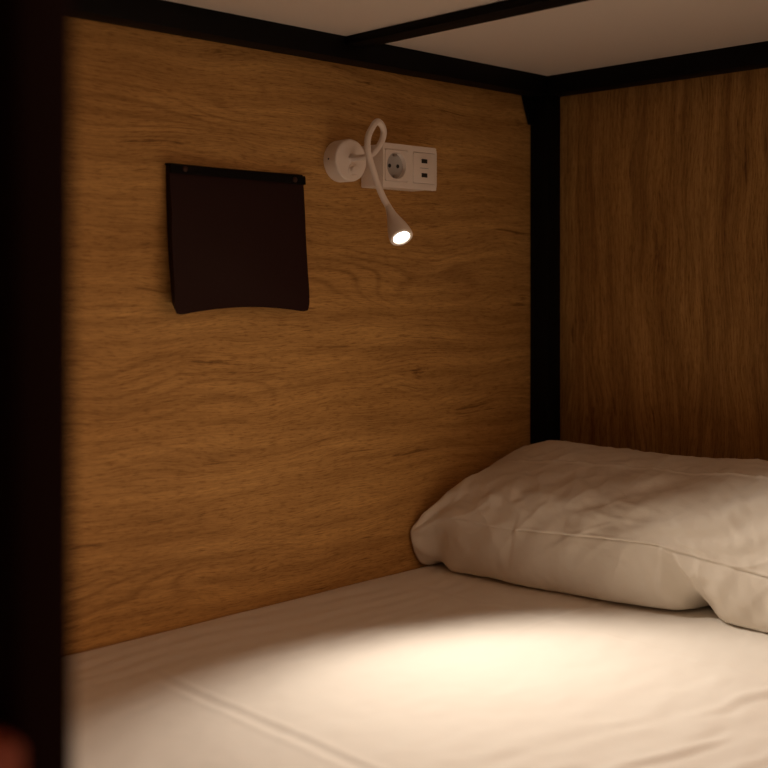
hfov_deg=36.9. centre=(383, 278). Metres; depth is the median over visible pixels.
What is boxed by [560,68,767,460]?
wall
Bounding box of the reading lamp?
[324,118,412,245]
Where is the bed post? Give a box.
[0,0,72,767]
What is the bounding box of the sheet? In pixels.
[73,563,767,767]
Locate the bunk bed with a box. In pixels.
[73,0,767,444]
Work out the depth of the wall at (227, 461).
1.81 m
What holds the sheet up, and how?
on the mattress
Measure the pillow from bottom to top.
0.221 m
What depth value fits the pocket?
1.73 m
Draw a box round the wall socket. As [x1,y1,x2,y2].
[361,143,436,191]
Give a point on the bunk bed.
(542, 52)
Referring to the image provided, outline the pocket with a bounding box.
[165,163,309,313]
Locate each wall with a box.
[73,17,529,653]
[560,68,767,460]
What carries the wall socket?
attached to the wall at (227, 461)
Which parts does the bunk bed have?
rail, post, rail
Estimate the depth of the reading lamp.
1.85 m
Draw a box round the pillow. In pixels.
[410,440,767,632]
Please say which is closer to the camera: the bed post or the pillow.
the bed post

